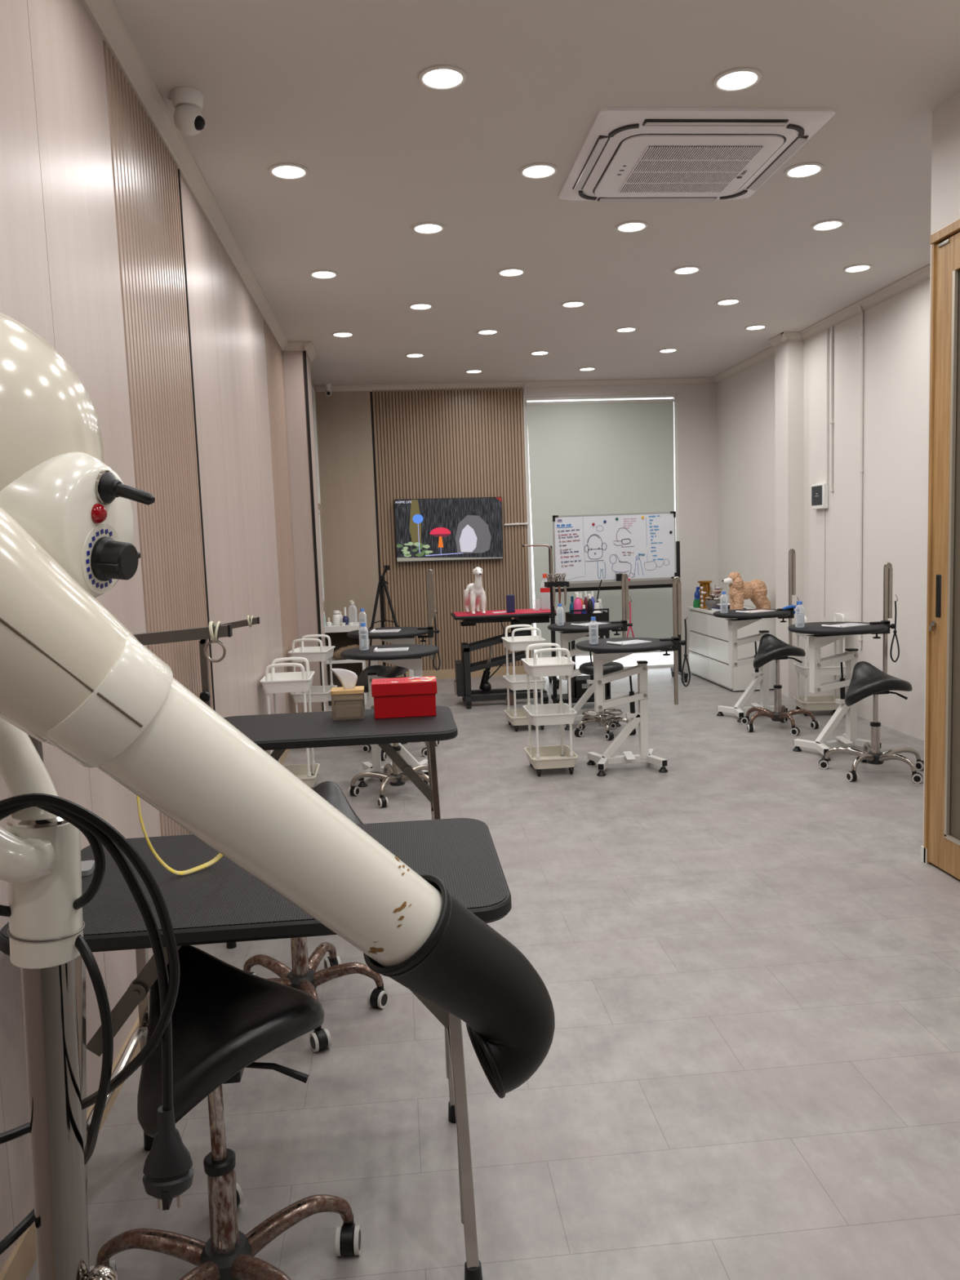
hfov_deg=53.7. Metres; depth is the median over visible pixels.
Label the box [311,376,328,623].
wall
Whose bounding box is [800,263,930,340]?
trim
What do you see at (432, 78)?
diffuser
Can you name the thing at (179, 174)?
trim
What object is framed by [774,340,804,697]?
wall pillar
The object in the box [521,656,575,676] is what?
tray
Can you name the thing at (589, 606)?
spray bottle
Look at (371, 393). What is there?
trim
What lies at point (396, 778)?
stool
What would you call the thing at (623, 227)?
diffuser
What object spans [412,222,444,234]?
recessed light
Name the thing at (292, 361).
wall column
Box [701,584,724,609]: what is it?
flower bowl
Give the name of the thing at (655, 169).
grille
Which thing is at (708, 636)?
base cabinet
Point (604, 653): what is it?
table
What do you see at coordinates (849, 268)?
diffuser
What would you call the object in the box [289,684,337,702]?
tray
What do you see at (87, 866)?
plate
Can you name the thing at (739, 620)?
table
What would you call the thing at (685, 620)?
grooming noose
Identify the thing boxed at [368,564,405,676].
tripod
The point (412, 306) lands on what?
diffuser
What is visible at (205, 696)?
stand
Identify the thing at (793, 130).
vent
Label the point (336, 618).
toiletry bottle
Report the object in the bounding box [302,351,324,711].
trim
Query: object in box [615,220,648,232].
recessed light
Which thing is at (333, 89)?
ceiling
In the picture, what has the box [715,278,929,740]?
wall
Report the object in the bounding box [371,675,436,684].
lid
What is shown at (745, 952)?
floor
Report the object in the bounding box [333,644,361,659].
fur pelt
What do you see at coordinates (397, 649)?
booklet
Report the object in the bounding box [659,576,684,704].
stand
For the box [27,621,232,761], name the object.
stand
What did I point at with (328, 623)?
toiletry bottle
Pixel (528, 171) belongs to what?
diffuser
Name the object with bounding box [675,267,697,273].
diffuser
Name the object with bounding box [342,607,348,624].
toiletry bottle
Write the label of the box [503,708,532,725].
tray
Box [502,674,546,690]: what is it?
tray
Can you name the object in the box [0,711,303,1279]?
baseboard
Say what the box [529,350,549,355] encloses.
recessed light
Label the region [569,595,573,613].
shampoo bottle
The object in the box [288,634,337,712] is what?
trolley
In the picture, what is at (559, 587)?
tool
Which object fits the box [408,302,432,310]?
recessed light
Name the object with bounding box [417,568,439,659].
stand
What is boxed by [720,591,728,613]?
water bottle
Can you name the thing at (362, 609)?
water bottle
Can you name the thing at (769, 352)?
trim
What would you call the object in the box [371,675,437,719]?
gift box
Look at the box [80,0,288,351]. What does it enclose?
trim
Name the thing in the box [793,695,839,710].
tray
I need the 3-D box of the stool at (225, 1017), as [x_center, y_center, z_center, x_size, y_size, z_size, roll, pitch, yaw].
[-0.522,1.006,1.851,0.592,0.654,0.518,1,7,25]
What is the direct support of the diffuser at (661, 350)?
attached to the recessed light at (664, 350)
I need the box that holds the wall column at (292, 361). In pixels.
[282,351,328,711]
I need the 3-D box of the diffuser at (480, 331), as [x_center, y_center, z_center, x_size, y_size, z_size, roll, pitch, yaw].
[0.063,-2.505,7.716,0.145,0.002,0.145,-3,6,-5]
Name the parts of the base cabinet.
drawer, drawer, drawer, drawer, drawer, drawer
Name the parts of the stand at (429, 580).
post, folded arm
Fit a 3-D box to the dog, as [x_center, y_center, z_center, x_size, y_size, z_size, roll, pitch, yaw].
[-0.046,-0.455,8.636,0.163,0.427,0.482,-3,6,-10]
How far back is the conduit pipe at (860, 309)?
7.30 m
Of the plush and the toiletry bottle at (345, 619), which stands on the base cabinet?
the plush
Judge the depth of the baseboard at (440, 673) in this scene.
10.51 m
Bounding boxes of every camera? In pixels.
[167,87,204,135]
[324,383,331,395]
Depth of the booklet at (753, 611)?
7.55 m
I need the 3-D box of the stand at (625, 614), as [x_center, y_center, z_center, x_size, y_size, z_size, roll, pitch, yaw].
[1.135,-0.206,7.573,0.170,0.653,0.052,-3,6,-5]
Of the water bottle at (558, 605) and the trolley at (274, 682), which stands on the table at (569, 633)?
the water bottle at (558, 605)
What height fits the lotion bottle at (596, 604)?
0.175 m
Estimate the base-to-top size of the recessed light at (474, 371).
0.010 m
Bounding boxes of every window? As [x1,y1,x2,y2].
[311,386,320,504]
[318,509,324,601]
[524,393,678,669]
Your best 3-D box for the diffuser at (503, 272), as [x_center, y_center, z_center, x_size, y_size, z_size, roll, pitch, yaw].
[0.200,-2.332,6.020,0.145,0.002,0.145,-3,6,-5]
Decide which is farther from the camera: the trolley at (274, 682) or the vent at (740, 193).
the trolley at (274, 682)
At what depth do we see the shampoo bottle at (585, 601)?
8.40 m
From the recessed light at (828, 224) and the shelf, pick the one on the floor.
the shelf
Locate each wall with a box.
[0,0,286,1273]
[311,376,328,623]
[522,383,718,666]
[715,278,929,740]
[920,90,959,863]
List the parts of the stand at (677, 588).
clamp knob, post, folded arm, post knob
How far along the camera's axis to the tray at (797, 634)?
7.60 m
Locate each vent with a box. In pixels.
[578,190,596,199]
[608,123,639,137]
[720,190,747,199]
[786,124,804,137]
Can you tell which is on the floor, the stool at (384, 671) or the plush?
the stool at (384, 671)
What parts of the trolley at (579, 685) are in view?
post, frame, drawer, lamp stem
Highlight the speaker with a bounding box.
[506,594,515,613]
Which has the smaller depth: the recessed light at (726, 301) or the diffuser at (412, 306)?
the diffuser at (412, 306)
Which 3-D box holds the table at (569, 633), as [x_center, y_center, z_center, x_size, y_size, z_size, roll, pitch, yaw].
[0.853,0.278,7.596,0.600,0.808,0.600,-3,6,-9]
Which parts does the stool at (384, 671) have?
seat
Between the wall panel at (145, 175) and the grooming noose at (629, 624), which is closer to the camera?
the wall panel at (145, 175)
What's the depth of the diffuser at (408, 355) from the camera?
8.57 m
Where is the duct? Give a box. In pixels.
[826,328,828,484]
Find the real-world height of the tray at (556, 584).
0.045 m
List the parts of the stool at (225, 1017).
leg, leg, seat, under plate, leg, leg, lever, leg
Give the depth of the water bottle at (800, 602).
6.25 m
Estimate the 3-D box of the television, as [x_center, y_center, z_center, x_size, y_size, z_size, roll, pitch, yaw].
[-0.336,-1.199,10.301,1.164,0.676,0.070,-2,6,-5]
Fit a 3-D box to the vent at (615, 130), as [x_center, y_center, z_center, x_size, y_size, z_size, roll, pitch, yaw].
[0.586,-2.100,3.893,0.147,0.020,0.043,3,8,40]
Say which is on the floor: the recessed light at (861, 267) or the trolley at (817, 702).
the trolley at (817, 702)
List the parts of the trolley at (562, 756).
handle, handle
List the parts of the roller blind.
rail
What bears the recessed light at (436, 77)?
in the ceiling
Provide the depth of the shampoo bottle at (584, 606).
8.24 m
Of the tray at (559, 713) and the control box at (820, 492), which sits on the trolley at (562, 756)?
the tray at (559, 713)
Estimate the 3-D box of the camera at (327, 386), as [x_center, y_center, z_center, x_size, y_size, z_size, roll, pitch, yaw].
[-1.596,-2.625,9.957,0.068,0.122,0.080,-3,6,-5]
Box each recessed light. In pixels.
[268,163,308,179]
[309,269,337,279]
[331,331,354,337]
[404,352,424,357]
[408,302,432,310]
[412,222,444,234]
[418,65,466,89]
[465,368,482,373]
[476,328,498,334]
[497,267,524,276]
[519,162,557,178]
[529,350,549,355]
[561,300,585,307]
[578,367,595,370]
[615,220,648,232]
[615,326,637,332]
[658,348,677,352]
[672,266,700,274]
[713,66,761,91]
[715,298,740,305]
[744,324,766,329]
[784,162,823,177]
[811,219,844,231]
[843,263,871,272]
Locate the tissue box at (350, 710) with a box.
[330,668,364,720]
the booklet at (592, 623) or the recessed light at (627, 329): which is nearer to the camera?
the booklet at (592, 623)
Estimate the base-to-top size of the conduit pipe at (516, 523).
0.032 m
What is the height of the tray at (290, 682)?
0.076 m
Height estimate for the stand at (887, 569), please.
0.743 m
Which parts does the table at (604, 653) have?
foot arm, foot arm, arm, arm, post, foot arm, foot arm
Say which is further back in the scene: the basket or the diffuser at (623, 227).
the basket
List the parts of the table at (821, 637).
foot arm, foot arm, arm, arm, post, foot arm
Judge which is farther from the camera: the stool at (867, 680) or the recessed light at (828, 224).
the stool at (867, 680)
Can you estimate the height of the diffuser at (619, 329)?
0.002 m
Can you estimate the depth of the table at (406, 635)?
7.21 m
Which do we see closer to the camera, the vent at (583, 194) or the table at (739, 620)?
the vent at (583, 194)
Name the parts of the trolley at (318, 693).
handle, handle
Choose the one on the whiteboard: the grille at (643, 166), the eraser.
the eraser
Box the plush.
[722,571,771,609]
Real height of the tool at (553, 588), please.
0.171 m
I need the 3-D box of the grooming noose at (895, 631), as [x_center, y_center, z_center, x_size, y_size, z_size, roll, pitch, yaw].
[2.756,-0.077,6.293,0.082,0.457,0.023,-4,6,-22]
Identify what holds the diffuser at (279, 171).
attached to the recessed light at (282, 171)
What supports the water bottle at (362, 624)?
on the table at (411, 659)
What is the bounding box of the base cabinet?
[687,606,775,690]
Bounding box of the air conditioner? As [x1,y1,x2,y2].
[558,107,835,203]
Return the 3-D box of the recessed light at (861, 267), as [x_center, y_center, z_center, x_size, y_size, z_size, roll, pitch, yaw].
[2.478,-2.438,6.220,0.176,0.010,0.176,-3,6,-5]
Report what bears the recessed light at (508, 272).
in the ceiling
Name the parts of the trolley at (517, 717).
handle, handle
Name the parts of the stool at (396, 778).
leg, leg, leg, leg, leg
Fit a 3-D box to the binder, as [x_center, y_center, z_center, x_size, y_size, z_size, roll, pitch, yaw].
[2.452,-0.301,9.351,0.244,0.033,0.284,-3,6,-9]
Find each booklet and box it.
[369,628,400,633]
[373,647,408,652]
[570,622,608,626]
[606,640,651,645]
[735,609,775,613]
[821,622,869,628]
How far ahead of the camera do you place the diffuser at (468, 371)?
9.49 m
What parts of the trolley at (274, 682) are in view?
handle, handle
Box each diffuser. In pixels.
[272,165,304,177]
[311,271,335,278]
[333,333,351,336]
[407,354,422,357]
[410,304,431,309]
[414,224,441,232]
[422,69,462,88]
[466,370,480,373]
[479,330,496,333]
[500,269,522,275]
[523,165,554,177]
[532,351,547,355]
[563,302,583,306]
[580,368,594,370]
[617,328,635,331]
[618,222,644,231]
[660,349,675,352]
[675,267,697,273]
[717,71,756,89]
[718,300,737,304]
[746,325,764,329]
[787,164,820,177]
[813,222,841,230]
[845,266,869,271]
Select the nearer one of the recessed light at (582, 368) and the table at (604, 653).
the table at (604, 653)
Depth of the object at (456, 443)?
10.30 m
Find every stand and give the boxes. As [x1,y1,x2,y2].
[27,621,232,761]
[199,615,259,706]
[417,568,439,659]
[522,544,555,617]
[611,573,632,637]
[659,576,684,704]
[697,580,712,608]
[777,548,799,644]
[869,562,894,673]
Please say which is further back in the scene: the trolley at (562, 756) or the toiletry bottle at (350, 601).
the toiletry bottle at (350, 601)
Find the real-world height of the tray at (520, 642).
0.076 m
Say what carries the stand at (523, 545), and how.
attached to the table at (463, 668)
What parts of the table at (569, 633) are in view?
arm, arm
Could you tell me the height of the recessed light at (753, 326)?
0.010 m
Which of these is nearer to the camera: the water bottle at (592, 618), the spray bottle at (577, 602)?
the water bottle at (592, 618)
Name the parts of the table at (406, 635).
post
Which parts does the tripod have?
leg, crown, leg, leg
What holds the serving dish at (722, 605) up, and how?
on the binder
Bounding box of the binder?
[711,607,746,611]
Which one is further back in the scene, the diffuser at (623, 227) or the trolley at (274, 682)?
the trolley at (274, 682)
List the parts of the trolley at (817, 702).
handle, handle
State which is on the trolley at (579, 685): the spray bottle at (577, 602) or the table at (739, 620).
the spray bottle at (577, 602)
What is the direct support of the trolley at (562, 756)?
on the floor
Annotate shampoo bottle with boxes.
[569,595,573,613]
[579,592,583,609]
[581,604,586,613]
[583,591,587,613]
[591,591,595,611]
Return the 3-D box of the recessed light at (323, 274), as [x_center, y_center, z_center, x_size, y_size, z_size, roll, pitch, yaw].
[-0.975,-2.281,5.917,0.176,0.010,0.176,-3,6,-5]
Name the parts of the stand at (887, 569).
post, folded arm, post knob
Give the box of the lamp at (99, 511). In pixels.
[91,503,107,523]
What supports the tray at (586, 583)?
on the whiteboard
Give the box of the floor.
[26,666,959,1279]
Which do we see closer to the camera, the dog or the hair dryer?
the hair dryer
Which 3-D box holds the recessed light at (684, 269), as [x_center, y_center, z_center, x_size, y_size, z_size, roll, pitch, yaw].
[1.334,-2.386,6.120,0.176,0.010,0.176,-3,6,-5]
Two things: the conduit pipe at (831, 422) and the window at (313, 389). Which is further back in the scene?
the window at (313, 389)
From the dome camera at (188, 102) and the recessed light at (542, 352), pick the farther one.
the recessed light at (542, 352)
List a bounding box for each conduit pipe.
[504,522,528,525]
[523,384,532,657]
[829,326,833,491]
[857,304,864,648]
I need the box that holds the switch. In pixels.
[95,470,155,505]
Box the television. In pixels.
[394,497,503,562]
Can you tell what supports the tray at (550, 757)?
on the trolley at (562, 756)
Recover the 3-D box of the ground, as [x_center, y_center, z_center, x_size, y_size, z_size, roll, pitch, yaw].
[0.557,-0.142,16.469,16.000,0.100,11.440,-3,6,-5]
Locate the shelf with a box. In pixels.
[324,622,367,704]
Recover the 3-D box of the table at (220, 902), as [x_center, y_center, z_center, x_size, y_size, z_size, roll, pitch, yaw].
[-0.445,0.906,2.161,1.010,0.781,0.668,-3,6,-5]
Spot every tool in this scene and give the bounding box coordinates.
[552,586,555,606]
[558,586,561,604]
[564,586,567,605]
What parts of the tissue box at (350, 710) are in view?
lid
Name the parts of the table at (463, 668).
post, actuator rod, arm, arm, frame, under frame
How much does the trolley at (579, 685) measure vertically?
1.122 m
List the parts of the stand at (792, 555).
post, blue strap coil, folded arm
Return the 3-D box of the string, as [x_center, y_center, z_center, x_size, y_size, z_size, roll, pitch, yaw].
[2.278,-0.433,9.715,0.032,0.231,0.050,-3,6,-5]
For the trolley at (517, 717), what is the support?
on the floor
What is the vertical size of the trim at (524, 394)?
3.045 m
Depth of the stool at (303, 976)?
3.08 m
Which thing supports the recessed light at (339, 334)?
in the ceiling
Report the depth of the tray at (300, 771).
6.05 m
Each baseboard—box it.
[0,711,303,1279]
[396,666,526,679]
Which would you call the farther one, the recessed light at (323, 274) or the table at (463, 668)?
the table at (463, 668)
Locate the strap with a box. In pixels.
[136,795,222,875]
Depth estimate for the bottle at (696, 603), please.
9.93 m
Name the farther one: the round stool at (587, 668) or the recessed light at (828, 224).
the round stool at (587, 668)
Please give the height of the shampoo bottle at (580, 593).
0.265 m
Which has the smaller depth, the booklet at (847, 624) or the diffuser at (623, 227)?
the diffuser at (623, 227)
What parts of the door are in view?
handle, glass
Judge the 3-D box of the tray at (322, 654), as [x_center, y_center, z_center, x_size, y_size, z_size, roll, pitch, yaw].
[-1.296,0.109,7.320,0.298,0.076,0.373,-2,6,3]
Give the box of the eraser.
[616,573,622,581]
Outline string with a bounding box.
[700,586,703,607]
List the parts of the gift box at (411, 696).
lid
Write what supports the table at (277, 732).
on the floor
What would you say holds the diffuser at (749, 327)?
attached to the recessed light at (753, 326)
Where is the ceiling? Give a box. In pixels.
[112,0,959,385]
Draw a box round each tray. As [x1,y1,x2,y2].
[260,671,315,693]
[282,763,319,787]
[288,645,335,662]
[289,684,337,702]
[501,635,545,650]
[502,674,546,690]
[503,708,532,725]
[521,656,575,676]
[522,702,577,725]
[524,745,577,768]
[544,581,568,587]
[566,578,673,588]
[793,662,845,675]
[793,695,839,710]
[795,632,812,637]
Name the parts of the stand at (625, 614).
post, folded arm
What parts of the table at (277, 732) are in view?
leg, leg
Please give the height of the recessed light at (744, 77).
0.010 m
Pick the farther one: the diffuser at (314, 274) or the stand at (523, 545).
the stand at (523, 545)
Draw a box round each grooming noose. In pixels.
[432,608,440,671]
[626,595,634,637]
[681,612,690,686]
[889,594,899,662]
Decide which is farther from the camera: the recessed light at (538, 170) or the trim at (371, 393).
the trim at (371, 393)
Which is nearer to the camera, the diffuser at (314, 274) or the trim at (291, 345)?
the diffuser at (314, 274)
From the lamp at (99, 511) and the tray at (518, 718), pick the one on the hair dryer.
the lamp at (99, 511)
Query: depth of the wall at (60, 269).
2.81 m
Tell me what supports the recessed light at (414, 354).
in the ceiling
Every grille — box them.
[594,134,783,197]
[617,146,763,193]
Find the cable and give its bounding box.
[823,508,825,617]
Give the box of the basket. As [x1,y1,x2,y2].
[565,608,609,636]
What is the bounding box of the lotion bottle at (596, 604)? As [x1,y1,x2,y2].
[592,602,600,613]
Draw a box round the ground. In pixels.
[533,604,673,667]
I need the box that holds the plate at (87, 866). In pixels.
[80,860,94,875]
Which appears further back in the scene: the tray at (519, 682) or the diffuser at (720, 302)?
the tray at (519, 682)
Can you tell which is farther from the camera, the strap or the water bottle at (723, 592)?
the water bottle at (723, 592)
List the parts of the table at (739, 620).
foot arm, foot arm, arm, arm, post, foot arm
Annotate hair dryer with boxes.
[0,312,555,1279]
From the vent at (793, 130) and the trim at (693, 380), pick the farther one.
the trim at (693, 380)
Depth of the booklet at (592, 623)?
7.48 m
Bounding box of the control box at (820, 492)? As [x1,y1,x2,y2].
[811,483,828,509]
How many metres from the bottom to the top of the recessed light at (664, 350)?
0.010 m
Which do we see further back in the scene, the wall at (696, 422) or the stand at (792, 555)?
the wall at (696, 422)
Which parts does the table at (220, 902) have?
leg, cross frame, leg, leg, cross frame, leg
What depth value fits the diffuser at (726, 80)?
3.56 m
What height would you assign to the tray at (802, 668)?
0.072 m
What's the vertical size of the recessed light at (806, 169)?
0.010 m
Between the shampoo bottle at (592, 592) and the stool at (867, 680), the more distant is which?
the shampoo bottle at (592, 592)
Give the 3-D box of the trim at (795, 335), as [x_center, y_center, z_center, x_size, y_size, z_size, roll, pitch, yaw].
[2.711,-2.625,8.190,0.204,0.066,0.062,-3,6,-5]
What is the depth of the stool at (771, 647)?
7.15 m
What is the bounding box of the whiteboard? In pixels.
[548,511,688,688]
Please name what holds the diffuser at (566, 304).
attached to the recessed light at (573, 304)
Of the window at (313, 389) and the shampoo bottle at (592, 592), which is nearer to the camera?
the shampoo bottle at (592, 592)
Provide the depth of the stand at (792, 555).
7.62 m
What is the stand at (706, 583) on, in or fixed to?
on the base cabinet
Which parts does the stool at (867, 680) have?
leg, leg, leg, seat, under plate, lever, leg, leg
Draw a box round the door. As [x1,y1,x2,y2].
[923,218,959,879]
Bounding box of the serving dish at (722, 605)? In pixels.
[716,603,729,608]
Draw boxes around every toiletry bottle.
[326,617,331,626]
[332,610,341,625]
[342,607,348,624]
[348,600,357,624]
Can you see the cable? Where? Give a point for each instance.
(824, 508)
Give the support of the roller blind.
attached to the window at (673, 395)
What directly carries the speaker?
on the table at (463, 668)
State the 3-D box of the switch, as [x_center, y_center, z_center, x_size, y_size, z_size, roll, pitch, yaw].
[-0.336,-0.145,0.905,0.054,0.035,0.035,-3,6,-5]
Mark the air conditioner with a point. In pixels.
(627, 155)
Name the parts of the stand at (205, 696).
knob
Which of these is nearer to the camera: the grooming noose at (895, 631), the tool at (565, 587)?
the grooming noose at (895, 631)
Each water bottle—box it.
[358,608,367,631]
[358,622,368,650]
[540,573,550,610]
[555,604,564,626]
[588,617,598,644]
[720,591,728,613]
[795,600,804,627]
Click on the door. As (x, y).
(942, 728)
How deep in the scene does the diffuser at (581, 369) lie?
9.59 m
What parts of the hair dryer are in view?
control panel, dial plate, height knob, dial knob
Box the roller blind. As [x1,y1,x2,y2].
[526,398,674,657]
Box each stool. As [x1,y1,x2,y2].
[89,945,361,1279]
[243,781,389,1052]
[348,742,429,807]
[358,665,439,759]
[573,661,635,740]
[741,633,819,735]
[818,661,924,783]
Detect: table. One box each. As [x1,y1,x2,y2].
[0,817,511,1279]
[223,706,457,948]
[340,644,439,786]
[346,626,429,676]
[450,608,559,709]
[547,621,622,730]
[575,637,673,776]
[712,608,790,722]
[787,622,888,760]
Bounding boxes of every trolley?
[260,657,319,788]
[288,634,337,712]
[501,624,546,731]
[521,643,577,776]
[544,579,610,703]
[793,613,845,715]
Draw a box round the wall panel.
[316,391,382,667]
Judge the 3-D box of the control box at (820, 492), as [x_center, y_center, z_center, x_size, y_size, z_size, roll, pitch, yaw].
[2.869,-1.213,8.005,0.050,0.210,0.230,-3,6,-5]
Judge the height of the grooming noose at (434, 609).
0.476 m
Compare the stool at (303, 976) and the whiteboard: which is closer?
the stool at (303, 976)
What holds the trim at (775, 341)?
attached to the wall at (896, 329)
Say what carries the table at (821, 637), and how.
on the floor
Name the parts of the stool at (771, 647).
leg, leg, seat, under plate, leg, leg, lever, leg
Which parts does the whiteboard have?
post, frame, post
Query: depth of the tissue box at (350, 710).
3.95 m
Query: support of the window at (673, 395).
in the wall at (696, 422)
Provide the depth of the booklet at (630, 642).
5.99 m
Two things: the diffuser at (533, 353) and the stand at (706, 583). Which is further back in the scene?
the stand at (706, 583)
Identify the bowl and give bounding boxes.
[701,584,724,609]
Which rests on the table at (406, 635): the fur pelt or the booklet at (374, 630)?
the booklet at (374, 630)
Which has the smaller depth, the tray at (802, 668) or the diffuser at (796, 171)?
the diffuser at (796, 171)
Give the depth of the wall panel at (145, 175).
3.53 m
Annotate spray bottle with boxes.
[573,591,582,613]
[586,593,593,613]
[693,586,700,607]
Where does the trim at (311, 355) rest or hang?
attached to the wall at (320, 506)
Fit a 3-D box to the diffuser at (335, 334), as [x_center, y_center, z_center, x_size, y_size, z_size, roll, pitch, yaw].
[-1.101,-2.452,7.614,0.145,0.002,0.145,-3,6,-5]
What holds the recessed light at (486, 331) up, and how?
in the ceiling
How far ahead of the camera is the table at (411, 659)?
6.00 m
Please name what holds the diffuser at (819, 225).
attached to the recessed light at (828, 224)
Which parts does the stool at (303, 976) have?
leg, leg, leg, leg, seat, leg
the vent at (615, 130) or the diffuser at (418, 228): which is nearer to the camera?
the vent at (615, 130)
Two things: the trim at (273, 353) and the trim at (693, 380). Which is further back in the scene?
the trim at (693, 380)
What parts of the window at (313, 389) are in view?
pane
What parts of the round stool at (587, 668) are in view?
leg, leg, seat, leg, leg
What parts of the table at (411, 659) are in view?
foot arm, foot arm, post, arm, foot arm, foot arm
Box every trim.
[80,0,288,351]
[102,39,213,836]
[177,168,215,711]
[263,320,302,713]
[283,341,312,351]
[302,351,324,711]
[303,342,316,362]
[315,377,715,391]
[369,391,383,665]
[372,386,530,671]
[712,345,774,383]
[768,332,791,347]
[781,331,802,341]
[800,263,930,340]
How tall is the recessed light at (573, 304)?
0.010 m
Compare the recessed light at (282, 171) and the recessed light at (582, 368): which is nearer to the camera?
the recessed light at (282, 171)

